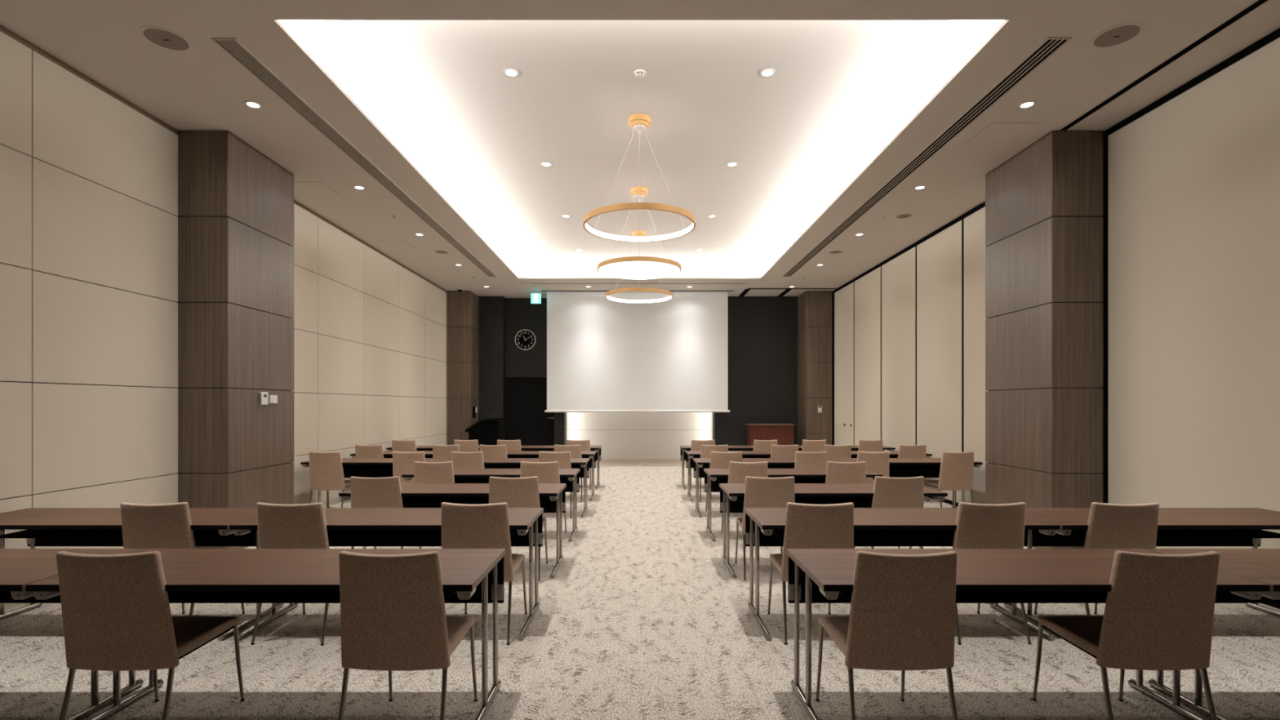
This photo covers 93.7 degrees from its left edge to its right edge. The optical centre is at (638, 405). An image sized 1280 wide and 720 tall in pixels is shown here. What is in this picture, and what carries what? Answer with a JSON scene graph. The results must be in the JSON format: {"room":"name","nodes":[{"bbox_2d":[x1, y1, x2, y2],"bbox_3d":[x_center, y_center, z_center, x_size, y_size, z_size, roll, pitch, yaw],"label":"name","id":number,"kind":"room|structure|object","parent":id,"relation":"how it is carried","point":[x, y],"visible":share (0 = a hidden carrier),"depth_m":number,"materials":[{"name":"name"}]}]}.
{"room":"event hall","nodes":[
{"label":"event hall","id":0,"kind":"room"},
{"bbox_2d":[0,24,448,548],"bbox_3d":[-4.485,-0.600,6.850,0.200,4.040,16.700,0,0,0],"label":"wall","id":1,"kind":"structure","parent":0,"point":[89,178],"depth_m":5.08,"materials":[{"name":"beige fabric"}]},
{"bbox_2d":[178,130,293,548],"bbox_3d":[-4.146,-0.600,6.263,0.471,4.039,1.105,0,0,0],"label":"pillar","id":2,"kind":"structure","parent":0,"point":[236,203],"depth_m":5.81,"materials":[{"name":"brown wood"}]},
{"bbox_2d":[447,290,479,444],"bbox_3d":[-4.111,-0.600,14.080,0.541,4.039,0.740,0,0,0],"label":"pillar","id":3,"kind":"structure","parent":0,"point":[463,307],"depth_m":13.71,"materials":[{"name":"brown wood"}]},
{"bbox_2d":[478,296,798,459],"bbox_3d":[0.000,-0.600,14.730,10.000,4.040,0.620,0,0,0],"label":"wall","id":4,"kind":"structure","parent":0,"point":[762,331],"depth_m":14.42,"materials":[{"name":"black paint"}]},
{"bbox_2d":[515,328,535,350],"bbox_3d":[-2.765,-1.600,14.638,0.504,0.504,0.044,0,0,0],"label":"wall clock","id":5,"kind":"object","parent":4,"relation":"attached to","point":[525,340],"visible":1,"depth_m":14.63,"materials":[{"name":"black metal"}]},
{"bbox_2d":[506,377,554,445],"bbox_3d":[-2.645,0.365,14.680,1.210,2.100,0.120,0,0,0],"label":"door","id":6,"kind":"structure","parent":4,"relation":"in","point":[527,421],"depth_m":14.69,"materials":[{"name":"black paint"}]},
{"bbox_2d":[595,459,685,462],"bbox_3d":[0.020,1.375,14.780,3.596,0.090,0.040,0,0,0],"label":"baseboard","id":7,"kind":"structure","parent":4,"relation":"attached to","point":[601,460],"depth_m":14.76,"materials":[{"name":"beige plastic"}]},
{"bbox_2d":[0,0,1279,297],"bbox_3d":[0.000,-2.785,6.750,10.000,0.330,16.900,0,0,0],"label":"ceiling","id":8,"kind":"structure","parent":0,"point":[858,89],"depth_m":5.52,"materials":[{"name":"white paint"}]},
{"bbox_2d":[137,25,193,52],"bbox_3d":[-3.380,-2.617,4.295,0.310,0.006,0.310,0,0,0],"label":"ceiling speaker","id":9,"kind":"object","parent":8,"relation":"attached to","point":[162,37],"visible":1,"depth_m":4.28,"materials":[{"name":"white paint"}]},
{"bbox_2d":[142,28,188,50],"bbox_3d":[-3.380,-2.618,4.295,0.257,0.004,0.257,0,0,11],"label":"grille","id":10,"kind":"object","parent":9,"relation":"attached to","point":[164,38],"depth_m":4.29,"materials":[{"name":"beige"}]},
{"bbox_2d":[293,181,340,195],"bbox_3d":[-3.935,-2.618,7.240,0.450,0.003,0.440,0,0,0],"label":"ceiling hatch","id":11,"kind":"object","parent":8,"relation":"attached to","point":[306,188],"visible":0.86,"depth_m":7.26,"materials":[{"name":"brown"}]},
{"bbox_2d":[211,38,497,276],"bbox_3d":[-2.962,-2.614,8.240,0.175,0.012,7.920,0,0,0],"label":"ceiling vent","id":12,"kind":"object","parent":8,"relation":"in","point":[233,47],"visible":1,"depth_m":5.69,"materials":[{"name":"black"}]},
{"bbox_2d":[376,240,413,247],"bbox_3d":[-3.940,-2.618,9.730,0.440,0.003,0.460,0,0,0],"label":"ceiling hatch","id":13,"kind":"object","parent":8,"relation":"attached to","point":[388,243],"visible":1,"depth_m":9.71,"materials":[{"name":"brown paint"}]},
{"bbox_2d":[541,290,733,412],"bbox_3d":[-0.020,-1.229,13.743,4.400,2.780,0.086,0,0,0],"label":"projection screen","id":14,"kind":"object","parent":8,"relation":"hanging from","point":[604,355],"visible":0.94,"depth_m":13.76,"materials":[{"name":"white fabric"}]},
{"bbox_2d":[604,230,672,303],"bbox_3d":[0.008,-2.352,10.050,1.134,1.094,1.134,0,0,0],"label":"pendant","id":15,"kind":"object","parent":8,"relation":"hanging from","point":[637,233],"visible":0.87,"depth_m":9.97,"materials":[{"name":"gold metal"}]},
{"bbox_2d":[582,113,695,242],"bbox_3d":[0.008,-2.352,6.070,1.134,1.094,1.134,0,0,0],"label":"pendant","id":16,"kind":"object","parent":8,"relation":"hanging from","point":[639,122],"visible":1,"depth_m":5.99,"materials":[{"name":"gold metal"}]},
{"bbox_2d":[596,186,681,279],"bbox_3d":[0.008,-2.352,8.060,1.134,1.094,1.134,0,0,0],"label":"pendant","id":17,"kind":"object","parent":8,"relation":"hanging from","point":[635,190],"visible":0.95,"depth_m":7.98,"materials":[{"name":"gold metal"}]},
{"bbox_2d":[782,37,1071,276],"bbox_3d":[3.000,-2.614,8.235,0.170,0.012,7.930,0,0,0],"label":"ceiling vent","id":18,"kind":"object","parent":8,"relation":"in","point":[1046,49],"visible":1,"depth_m":5.69,"materials":[{"name":"black metal"}]},
{"bbox_2d":[965,122,1039,143],"bbox_3d":[3.495,-2.618,5.785,0.450,0.003,0.450,0,0,0],"label":"ceiling hatch","id":19,"kind":"object","parent":8,"relation":"attached to","point":[995,132],"visible":1,"depth_m":5.76,"materials":[{"name":"brown"}]},
{"bbox_2d":[1088,22,1145,48],"bbox_3d":[3.390,-2.617,4.256,0.310,0.006,0.310,0,0,0],"label":"ceiling speaker","id":20,"kind":"object","parent":8,"relation":"attached to","point":[1117,35],"visible":1,"depth_m":4.25,"materials":[{"name":"white paint"}]},
{"bbox_2d":[1093,25,1140,47],"bbox_3d":[3.390,-2.618,4.256,0.257,0.004,0.257,0,0,11],"label":"grille","id":21,"kind":"object","parent":20,"relation":"attached to","point":[1117,35],"depth_m":4.25,"materials":[{"name":"beige"}]},
{"bbox_2d":[1060,0,1267,130],"bbox_3d":[4.035,-2.616,2.103,0.050,0.008,7.205,0,0,0],"label":"track","id":22,"kind":"object","parent":8,"relation":"attached to","point":[1258,3],"visible":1,"depth_m":4.53,"materials":[{"name":"black metal"}]},
{"bbox_2d":[0,462,1279,719],"bbox_3d":[0.000,1.470,6.750,10.000,0.100,16.900,0,0,0],"label":"floor","id":23,"kind":"structure","parent":0,"point":[642,615],"depth_m":3.38,"materials":[{"name":"carpet"}]},
{"bbox_2d":[0,548,146,719],"bbox_3d":[-3.373,1.069,2.721,1.795,0.698,0.623,0,0,0],"label":"table","id":24,"kind":"object","parent":23,"relation":"on","point":[19,567],"visible":0.54,"depth_m":2.77,"materials":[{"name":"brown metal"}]},
{"bbox_2d":[0,591,35,599],"bbox_3d":[-3.373,0.840,2.792,1.475,0.010,0.365,0,0,0],"label":"shelf","id":25,"kind":"object","parent":24,"relation":"attached to","point":[3,595],"depth_m":2.62,"materials":[{"name":"black metal"}]},
{"bbox_2d":[0,507,284,640],"bbox_3d":[-3.373,1.069,3.921,1.795,0.698,0.623,0,0,0],"label":"table","id":26,"kind":"object","parent":23,"relation":"on","point":[42,526],"visible":0.62,"depth_m":3.94,"materials":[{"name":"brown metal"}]},
{"bbox_2d":[0,529,234,537],"bbox_3d":[-3.373,0.840,3.993,1.475,0.010,0.365,0,0,0],"label":"shelf","id":27,"kind":"object","parent":26,"relation":"attached to","point":[26,533],"depth_m":3.89,"materials":[{"name":"black"}]},
{"bbox_2d":[56,551,244,719],"bbox_3d":[-2.106,1.000,2.615,0.441,0.841,0.550,0,0,0],"label":"chair","id":28,"kind":"object","parent":23,"relation":"on","point":[117,615],"visible":1,"depth_m":2.40,"materials":[{"name":"beige fabric"}]},
{"bbox_2d":[120,502,244,615],"bbox_3d":[-2.899,1.000,3.824,0.441,0.841,0.550,0,0,0],"label":"chair","id":29,"kind":"object","parent":23,"relation":"on","point":[144,526],"visible":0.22,"depth_m":3.58,"materials":[{"name":"beige fabric"}]},
{"bbox_2d":[26,548,505,719],"bbox_3d":[-1.565,1.069,2.721,1.795,0.698,0.623,0,0,0],"label":"table","id":30,"kind":"object","parent":23,"relation":"on","point":[192,575],"visible":0.71,"depth_m":2.73,"materials":[{"name":"laminate"}]},
{"bbox_2d":[167,591,454,599],"bbox_3d":[-1.565,0.840,2.792,1.475,0.010,0.365,0,0,0],"label":"shelf","id":31,"kind":"object","parent":30,"relation":"attached to","point":[171,595],"depth_m":2.63,"materials":[{"name":"black metal"}]},
{"bbox_2d":[250,502,329,645],"bbox_3d":[-2.078,1.000,3.815,0.441,0.841,0.550,0,0,1],"label":"chair","id":32,"kind":"object","parent":23,"relation":"on","point":[302,526],"visible":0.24,"depth_m":3.57,"materials":[{"name":"beige fabric"}]},
{"bbox_2d":[308,451,350,507],"bbox_3d":[-3.952,1.000,7.787,0.441,0.841,0.550,0,0,-1],"label":"chair","id":33,"kind":"object","parent":23,"relation":"on","point":[326,468],"visible":0.82,"depth_m":7.57,"materials":[{"name":"beige fabric"}]},
{"bbox_2d":[355,444,383,457],"bbox_3d":[-3.986,1.000,9.091,0.441,0.841,0.550,0,0,-1],"label":"chair","id":34,"kind":"object","parent":23,"relation":"on","point":[361,451],"visible":0.25,"depth_m":8.84,"materials":[{"name":"beige fabric"}]},
{"bbox_2d":[300,457,451,507],"bbox_3d":[-3.373,1.069,7.886,1.795,0.698,0.623,0,0,0],"label":"table","id":35,"kind":"object","parent":23,"relation":"on","point":[354,467],"visible":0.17,"depth_m":8.08,"materials":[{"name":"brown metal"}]},
{"bbox_2d":[350,475,421,548],"bbox_3d":[-2.156,1.000,5.132,0.441,0.841,0.550,0,0,-1],"label":"chair","id":36,"kind":"object","parent":23,"relation":"on","point":[366,492],"visible":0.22,"depth_m":4.89,"materials":[{"name":"beige fabric"}]},
{"bbox_2d":[229,507,543,640],"bbox_3d":[-1.565,1.069,3.921,1.795,0.698,0.623,0,0,0],"label":"table","id":37,"kind":"object","parent":23,"relation":"on","point":[345,526],"visible":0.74,"depth_m":3.95,"materials":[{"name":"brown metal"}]},
{"bbox_2d":[327,529,515,537],"bbox_3d":[-1.565,0.840,3.993,1.475,0.010,0.365,0,0,0],"label":"shelf","id":38,"kind":"object","parent":37,"relation":"attached to","point":[331,533],"depth_m":3.91,"materials":[{"name":"black"}]},
{"bbox_2d":[391,440,417,450],"bbox_3d":[-3.965,1.000,10.357,0.441,0.841,0.550,0,0,-1],"label":"chair","id":39,"kind":"object","parent":23,"relation":"on","point":[397,445],"visible":0.16,"depth_m":10.11,"materials":[{"name":"beige fabric"}]},
{"bbox_2d":[337,551,477,719],"bbox_3d":[-0.989,1.000,2.616,0.441,0.841,0.550,0,0,0],"label":"chair","id":40,"kind":"object","parent":23,"relation":"on","point":[393,617],"visible":1,"depth_m":2.40,"materials":[{"name":"beige fabric"}]},
{"bbox_2d":[392,451,425,483],"bbox_3d":[-2.895,1.000,7.782,0.441,0.841,0.550,0,0,0],"label":"chair","id":41,"kind":"object","parent":23,"relation":"on","point":[402,462],"visible":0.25,"depth_m":7.54,"materials":[{"name":"beige fabric"}]},
{"bbox_2d":[350,450,479,457],"bbox_3d":[-3.373,1.069,9.191,1.795,0.698,0.623,0,0,0],"label":"table","id":42,"kind":"object","parent":23,"relation":"on","point":[387,454],"visible":0.12,"depth_m":9.29,"materials":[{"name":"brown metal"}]},
{"bbox_2d":[413,461,454,483],"bbox_3d":[-2.125,1.000,6.443,0.441,0.841,0.550,0,0,0],"label":"chair","id":43,"kind":"object","parent":23,"relation":"on","point":[424,472],"visible":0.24,"depth_m":6.20,"materials":[{"name":"beige fabric"}]},
{"bbox_2d":[432,444,460,457],"bbox_3d":[-2.839,1.000,9.092,0.441,0.841,0.550,0,0,1],"label":"chair","id":44,"kind":"object","parent":23,"relation":"on","point":[438,451],"visible":0.19,"depth_m":8.84,"materials":[{"name":"beige fabric"}]},
{"bbox_2d":[338,483,566,577],"bbox_3d":[-1.565,1.069,5.237,1.795,0.698,0.623,0,0,0],"label":"table","id":45,"kind":"object","parent":23,"relation":"on","point":[552,495],"visible":0.6,"depth_m":5.29,"materials":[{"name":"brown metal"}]},
{"bbox_2d":[401,496,547,504],"bbox_3d":[-1.565,0.840,5.308,1.475,0.010,0.365,0,0,0],"label":"shelf","id":46,"kind":"object","parent":45,"relation":"attached to","point":[406,500],"depth_m":5.29,"materials":[{"name":"black metal"}]},
{"bbox_2d":[454,440,478,450],"bbox_3d":[-2.916,1.000,10.366,0.441,0.841,0.550,0,0,0],"label":"chair","id":47,"kind":"object","parent":23,"relation":"on","point":[464,445],"visible":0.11,"depth_m":10.11,"materials":[{"name":"beige fabric"}]},
{"bbox_2d":[451,451,484,468],"bbox_3d":[-2.156,1.000,7.786,0.441,0.841,0.550,0,0,0],"label":"chair","id":48,"kind":"object","parent":23,"relation":"on","point":[460,460],"visible":0.27,"depth_m":7.54,"materials":[{"name":"beige fabric"}]},
{"bbox_2d":[441,502,527,645],"bbox_3d":[-0.978,1.000,3.819,0.441,0.841,0.550,0,0,1],"label":"chair","id":49,"kind":"object","parent":23,"relation":"on","point":[485,526],"visible":0.54,"depth_m":3.58,"materials":[{"name":"beige fabric"}]},
{"bbox_2d":[464,415,504,445],"bbox_3d":[-3.388,0.821,13.230,0.735,1.198,0.560,0,0,0],"label":"lectern","id":50,"kind":"object","parent":23,"relation":"on","point":[487,431],"visible":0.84,"depth_m":13.00,"materials":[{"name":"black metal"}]},
{"bbox_2d":[401,468,580,542],"bbox_3d":[-1.565,1.069,6.546,1.795,0.698,0.623,0,0,0],"label":"table","id":51,"kind":"object","parent":23,"relation":"on","point":[571,477],"visible":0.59,"depth_m":6.59,"materials":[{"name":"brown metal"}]},
{"bbox_2d":[454,479,565,483],"bbox_3d":[-1.565,0.840,6.617,1.475,0.010,0.365,0,0,0],"label":"shelf","id":52,"kind":"object","parent":51,"relation":"attached to","point":[456,481],"depth_m":6.60,"materials":[{"name":"black metal"}]},
{"bbox_2d":[479,444,507,457],"bbox_3d":[-2.147,1.000,9.090,0.441,0.841,0.550,0,0,1],"label":"chair","id":53,"kind":"object","parent":23,"relation":"on","point":[489,451],"visible":0.17,"depth_m":8.84,"materials":[{"name":"beige fabric"}]},
{"bbox_2d":[497,440,521,450],"bbox_3d":[-2.187,1.000,10.362,0.441,0.841,0.550,0,0,1],"label":"chair","id":54,"kind":"object","parent":23,"relation":"on","point":[511,445],"visible":0.15,"depth_m":10.11,"materials":[{"name":"beige fabric"}]},
{"bbox_2d":[446,457,589,517],"bbox_3d":[-1.565,1.069,7.886,1.795,0.698,0.623,0,0,0],"label":"table","id":55,"kind":"object","parent":23,"relation":"on","point":[583,464],"visible":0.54,"depth_m":7.94,"materials":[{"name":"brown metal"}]},
{"bbox_2d":[488,475,547,580],"bbox_3d":[-1.025,1.000,5.129,0.441,0.841,0.550,0,0,-1],"label":"chair","id":56,"kind":"object","parent":23,"relation":"on","point":[517,492],"visible":0.39,"depth_m":4.88,"materials":[{"name":"beige fabric"}]},
{"bbox_2d":[520,461,566,532],"bbox_3d":[-1.023,1.000,6.446,0.441,0.841,0.550,0,0,1],"label":"chair","id":57,"kind":"object","parent":23,"relation":"on","point":[546,472],"visible":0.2,"depth_m":6.20,"materials":[{"name":"beige fabric"}]},
{"bbox_2d":[506,450,596,501],"bbox_3d":[-1.565,1.069,9.191,1.795,0.698,0.623,0,0,0],"label":"table","id":58,"kind":"object","parent":23,"relation":"on","point":[591,455],"visible":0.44,"depth_m":9.29,"materials":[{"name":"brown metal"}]},
{"bbox_2d":[538,451,571,518],"bbox_3d":[-1.061,1.000,7.784,0.441,0.841,0.550,0,0,0],"label":"chair","id":59,"kind":"object","parent":23,"relation":"on","point":[563,458],"visible":0.18,"depth_m":7.53,"materials":[{"name":"beige fabric"}]},
{"bbox_2d":[520,445,601,488],"bbox_3d":[-1.565,1.069,10.461,1.795,0.698,0.623,0,0,0],"label":"table","id":60,"kind":"object","parent":23,"relation":"on","point":[597,448],"visible":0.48,"depth_m":10.51,"materials":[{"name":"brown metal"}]},
{"bbox_2d":[554,444,582,502],"bbox_3d":[-1.049,1.000,9.093,0.441,0.841,0.550,0,0,0],"label":"chair","id":61,"kind":"object","parent":23,"relation":"on","point":[575,450],"visible":0.23,"depth_m":8.84,"materials":[{"name":"beige fabric"}]},
{"bbox_2d":[566,440,591,489],"bbox_3d":[-1.021,1.000,10.362,0.441,0.841,0.550,0,0,0],"label":"chair","id":62,"kind":"object","parent":23,"relation":"on","point":[585,444],"visible":0.27,"depth_m":10.11,"materials":[{"name":"beige fabric"}]},
{"bbox_2d":[690,440,715,489],"bbox_3d":[1.088,1.000,10.362,0.441,0.841,0.550,0,0,0],"label":"chair","id":63,"kind":"object","parent":23,"relation":"on","point":[695,444],"visible":0.16,"depth_m":10.11,"materials":[{"name":"beige fabric"}]},
{"bbox_2d":[699,444,728,502],"bbox_3d":[1.118,1.000,9.088,0.441,0.841,0.550,0,0,-1],"label":"chair","id":64,"kind":"object","parent":23,"relation":"on","point":[706,450],"visible":0.26,"depth_m":8.84,"materials":[{"name":"beige fabric"}]},
{"bbox_2d":[680,445,753,488],"bbox_3d":[1.639,1.069,10.461,1.795,0.698,0.623,0,0,0],"label":"table","id":65,"kind":"object","parent":23,"relation":"on","point":[682,448],"visible":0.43,"depth_m":10.51,"materials":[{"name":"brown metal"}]},
{"bbox_2d":[705,451,742,514],"bbox_3d":[1.107,1.000,7.786,0.441,0.841,0.550,0,0,1],"label":"chair","id":66,"kind":"object","parent":23,"relation":"on","point":[717,460],"visible":0.23,"depth_m":7.53,"materials":[{"name":"beige fabric"}]},
{"bbox_2d":[685,450,799,501],"bbox_3d":[1.639,1.069,9.191,1.795,0.698,0.623,0,0,0],"label":"table","id":67,"kind":"object","parent":23,"relation":"on","point":[690,455],"visible":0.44,"depth_m":9.29,"materials":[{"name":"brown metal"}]},
{"bbox_2d":[721,461,768,543],"bbox_3d":[1.136,1.000,6.440,0.441,0.841,0.550,0,0,0],"label":"chair","id":68,"kind":"object","parent":23,"relation":"on","point":[738,471],"visible":0.24,"depth_m":6.19,"materials":[{"name":"beige fabric"}]},
{"bbox_2d":[734,475,795,580],"bbox_3d":[1.077,1.000,5.130,0.441,0.841,0.550,0,0,1],"label":"chair","id":69,"kind":"object","parent":23,"relation":"on","point":[759,492],"visible":0.4,"depth_m":4.89,"materials":[{"name":"beige fabric"}]},
{"bbox_2d":[693,457,836,517],"bbox_3d":[1.639,1.069,7.886,1.795,0.698,0.623,0,0,0],"label":"table","id":70,"kind":"object","parent":23,"relation":"on","point":[700,464],"visible":0.41,"depth_m":7.97,"materials":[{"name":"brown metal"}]},
{"bbox_2d":[753,440,777,450],"bbox_3d":[2.148,1.000,10.359,0.441,0.841,0.550,0,0,1],"label":"chair","id":71,"kind":"object","parent":23,"relation":"on","point":[758,445],"visible":0.2,"depth_m":10.10,"materials":[{"name":"beige fabric"}]},
{"bbox_2d":[745,423,795,445],"bbox_3d":[3.045,0.927,13.950,1.070,0.985,0.440,0,0,0],"label":"wooden podium","id":72,"kind":"object","parent":23,"relation":"on","point":[783,433],"visible":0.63,"depth_m":13.76,"materials":[{"name":"brown wood"}]},
{"bbox_2d":[770,444,798,457],"bbox_3d":[2.157,1.000,9.091,0.441,0.841,0.550,0,0,0],"label":"chair","id":73,"kind":"object","parent":23,"relation":"on","point":[777,451],"visible":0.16,"depth_m":8.84,"materials":[{"name":"beige fabric"}]},
{"bbox_2d":[703,468,882,541],"bbox_3d":[1.639,1.069,6.546,1.795,0.698,0.623,0,0,0],"label":"table","id":74,"kind":"object","parent":23,"relation":"on","point":[713,477],"visible":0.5,"depth_m":6.59,"materials":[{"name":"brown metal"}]},
{"bbox_2d":[718,479,825,483],"bbox_3d":[1.639,0.840,6.617,1.475,0.010,0.365,0,0,0],"label":"shelf","id":75,"kind":"object","parent":74,"relation":"attached to","point":[723,481],"depth_m":6.60,"materials":[{"name":"black metal"}]},
{"bbox_2d":[767,502,853,644],"bbox_3d":[1.088,1.000,3.817,0.441,0.841,0.550,0,0,1],"label":"chair","id":76,"kind":"object","parent":23,"relation":"on","point":[807,526],"visible":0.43,"depth_m":3.58,"materials":[{"name":"beige fabric"}]},
{"bbox_2d":[794,451,826,468],"bbox_3d":[2.177,1.000,7.789,0.441,0.841,0.550,0,0,0],"label":"chair","id":77,"kind":"object","parent":23,"relation":"on","point":[802,460],"visible":0.23,"depth_m":7.54,"materials":[{"name":"beige fabric"}]},
{"bbox_2d":[801,440,826,450],"bbox_3d":[2.967,1.000,10.355,0.441,0.841,0.550,0,0,1],"label":"chair","id":78,"kind":"object","parent":23,"relation":"on","point":[807,445],"visible":0.2,"depth_m":10.10,"materials":[{"name":"beige fabric"}]},
{"bbox_2d":[719,483,947,577],"bbox_3d":[1.639,1.069,5.237,1.795,0.698,0.623,0,0,0],"label":"table","id":79,"kind":"object","parent":23,"relation":"on","point":[731,495],"visible":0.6,"depth_m":5.28,"materials":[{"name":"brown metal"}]},
{"bbox_2d":[737,496,872,504],"bbox_3d":[1.639,0.840,5.308,1.475,0.010,0.365,0,0,0],"label":"shelf","id":80,"kind":"object","parent":79,"relation":"attached to","point":[801,500],"depth_m":5.29,"materials":[{"name":"black metal"}]},
{"bbox_2d":[823,444,851,457],"bbox_3d":[2.937,1.000,9.089,0.441,0.841,0.550,0,0,0],"label":"chair","id":81,"kind":"object","parent":23,"relation":"on","point":[833,451],"visible":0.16,"depth_m":8.84,"materials":[{"name":"beige fabric"}]},
{"bbox_2d":[825,461,866,483],"bbox_3d":[2.156,1.000,6.441,0.441,0.841,0.550,0,0,1],"label":"chair","id":82,"kind":"object","parent":23,"relation":"on","point":[836,472],"visible":0.27,"depth_m":6.19,"materials":[{"name":"beige fabric"}]},
{"bbox_2d":[800,450,932,501],"bbox_3d":[3.446,1.069,9.191,1.795,0.698,0.623,0,0,0],"label":"table","id":83,"kind":"object","parent":23,"relation":"on","point":[893,454],"visible":0.12,"depth_m":9.29,"materials":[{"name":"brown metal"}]},
{"bbox_2d":[857,440,882,450],"bbox_3d":[3.926,1.000,10.363,0.441,0.841,0.550,0,0,1],"label":"chair","id":84,"kind":"object","parent":23,"relation":"on","point":[864,445],"visible":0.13,"depth_m":10.11,"materials":[{"name":"beige fabric"}]},
{"bbox_2d":[856,451,889,483],"bbox_3d":[2.954,1.000,7.782,0.441,0.841,0.550,0,0,-1],"label":"chair","id":85,"kind":"object","parent":23,"relation":"on","point":[876,462],"visible":0.3,"depth_m":7.54,"materials":[{"name":"beige fabric"}]},
{"bbox_2d":[815,551,958,719],"bbox_3d":[1.065,1.000,2.618,0.441,0.841,0.550,0,0,0],"label":"chair","id":86,"kind":"object","parent":23,"relation":"on","point":[901,617],"visible":1,"depth_m":2.40,"materials":[{"name":"beige fabric"}]},
{"bbox_2d":[853,475,924,548],"bbox_3d":[2.135,1.000,5.139,0.441,0.841,0.550,0,0,0],"label":"chair","id":87,"kind":"object","parent":23,"relation":"on","point":[888,492],"visible":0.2,"depth_m":4.89,"materials":[{"name":"beige fabric"}]},
{"bbox_2d":[744,507,1060,640],"bbox_3d":[1.639,1.069,3.921,1.795,0.698,0.623,0,0,0],"label":"table","id":88,"kind":"object","parent":23,"relation":"on","point":[764,526],"visible":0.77,"depth_m":3.95,"materials":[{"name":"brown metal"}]},
{"bbox_2d":[773,529,955,537],"bbox_3d":[1.639,0.840,3.993,1.475,0.010,0.365,0,0,0],"label":"shelf","id":89,"kind":"object","parent":88,"relation":"attached to","point":[857,533],"depth_m":3.91,"materials":[{"name":"black"}]},
{"bbox_2d":[826,457,982,507],"bbox_3d":[3.446,1.069,7.886,1.795,0.698,0.623,0,0,0],"label":"table","id":90,"kind":"object","parent":23,"relation":"on","point":[898,467],"visible":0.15,"depth_m":8.08,"materials":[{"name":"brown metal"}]},
{"bbox_2d":[897,444,928,502],"bbox_3d":[4.045,1.000,9.095,0.441,0.841,0.550,0,0,-1],"label":"chair","id":91,"kind":"object","parent":23,"relation":"on","point":[904,451],"visible":0.23,"depth_m":8.85,"materials":[{"name":"beige fabric"}]},
{"bbox_2d":[923,451,973,507],"bbox_3d":[4.015,1.000,7.780,0.441,0.841,0.550,0,0,-1],"label":"chair","id":92,"kind":"object","parent":23,"relation":"on","point":[956,472],"visible":0.91,"depth_m":7.56,"materials":[{"name":"beige fabric"}]},
{"bbox_2d":[952,502,1031,644],"bbox_3d":[2.115,1.000,3.825,0.441,0.841,0.550,0,0,0],"label":"chair","id":93,"kind":"object","parent":23,"relation":"on","point":[979,526],"visible":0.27,"depth_m":3.58,"materials":[{"name":"beige fabric"}]},
{"bbox_2d":[786,548,1270,719],"bbox_3d":[1.639,1.069,2.721,1.795,0.698,0.623,0,0,0],"label":"table","id":94,"kind":"object","parent":23,"relation":"on","point":[815,575],"visible":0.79,"depth_m":2.73,"materials":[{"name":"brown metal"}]},
{"bbox_2d":[839,591,1107,599],"bbox_3d":[1.639,0.840,2.792,1.475,0.010,0.365,0,0,0],"label":"shelf","id":95,"kind":"object","parent":94,"relation":"attached to","point":[847,595],"depth_m":2.63,"materials":[{"name":"black metal"}]},
{"bbox_2d":[1034,502,1159,615],"bbox_3d":[2.907,1.000,3.819,0.441,0.841,0.550,0,0,0],"label":"chair","id":96,"kind":"object","parent":23,"relation":"on","point":[1110,526],"visible":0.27,"depth_m":3.58,"materials":[{"name":"beige fabric"}]},
{"bbox_2d":[1032,550,1219,719],"bbox_3d":[2.106,1.000,2.620,0.441,0.841,0.550,0,0,1],"label":"chair","id":97,"kind":"object","parent":23,"relation":"on","point":[1158,615],"visible":1,"depth_m":2.40,"materials":[{"name":"beige fabric"}]},
{"bbox_2d":[1004,507,1279,624],"bbox_3d":[3.446,1.069,3.921,1.795,0.698,0.623,0,0,0],"label":"table","id":98,"kind":"object","parent":23,"relation":"on","point":[1176,526],"visible":0.52,"depth_m":3.95,"materials":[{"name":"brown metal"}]},
{"bbox_2d":[1054,529,1279,537],"bbox_3d":[3.446,0.840,3.993,1.475,0.010,0.365,0,0,0],"label":"shelf","id":99,"kind":"object","parent":98,"relation":"attached to","point":[1074,533],"depth_m":3.89,"materials":[{"name":"black"}]},
{"bbox_2d":[1146,548,1279,719],"bbox_3d":[3.446,1.069,2.721,1.795,0.698,0.623,0,0,0],"label":"table","id":100,"kind":"object","parent":23,"relation":"on","point":[1261,565],"visible":0.42,"depth_m":2.81,"materials":[{"name":"brown wood"}]},
{"bbox_2d":[797,290,831,445],"bbox_3d":[4.120,-0.600,14.080,0.601,4.039,0.740,0,0,0],"label":"pillar","id":101,"kind":"structure","parent":0,"point":[814,307],"depth_m":13.71,"materials":[{"name":"brown wood"}]},
{"bbox_2d":[985,130,1102,548],"bbox_3d":[4.178,-0.600,6.263,0.486,4.039,1.105,0,0,0],"label":"pillar","id":102,"kind":"structure","parent":0,"point":[1044,203],"depth_m":5.78,"materials":[{"name":"brown wood"}]},
{"bbox_2d":[831,37,1279,608],"bbox_3d":[4.554,-0.600,6.850,0.212,4.040,16.700,0,0,0],"label":"wall","id":103,"kind":"structure","parent":0,"point":[1193,181],"depth_m":5.11,"materials":[{"name":"beige fabric"}]},
{"bbox_2d":[831,293,834,444],"bbox_3d":[4.449,-0.572,13.720,0.046,3.984,0.040,0,0,0],"label":"trim","id":104,"kind":"structure","parent":103,"relation":"attached to","point":[833,294],"depth_m":13.70,"materials":[{"name":"black metal"}]},
{"bbox_2d":[833,27,1279,293],"bbox_3d":[4.464,-2.592,6.100,0.032,0.054,15.200,0,0,0],"label":"trim","id":105,"kind":"structure","parent":103,"relation":"attached to","point":[1275,34],"depth_m":5.11,"materials":[{"name":"black metal"}]},
{"bbox_2d":[1101,135,1107,503],"bbox_3d":[4.449,-0.572,5.720,0.046,3.984,0.040,0,0,0],"label":"trim","id":106,"kind":"structure","parent":103,"relation":"attached to","point":[1104,216],"depth_m":5.70,"materials":[{"name":"brown wood"}]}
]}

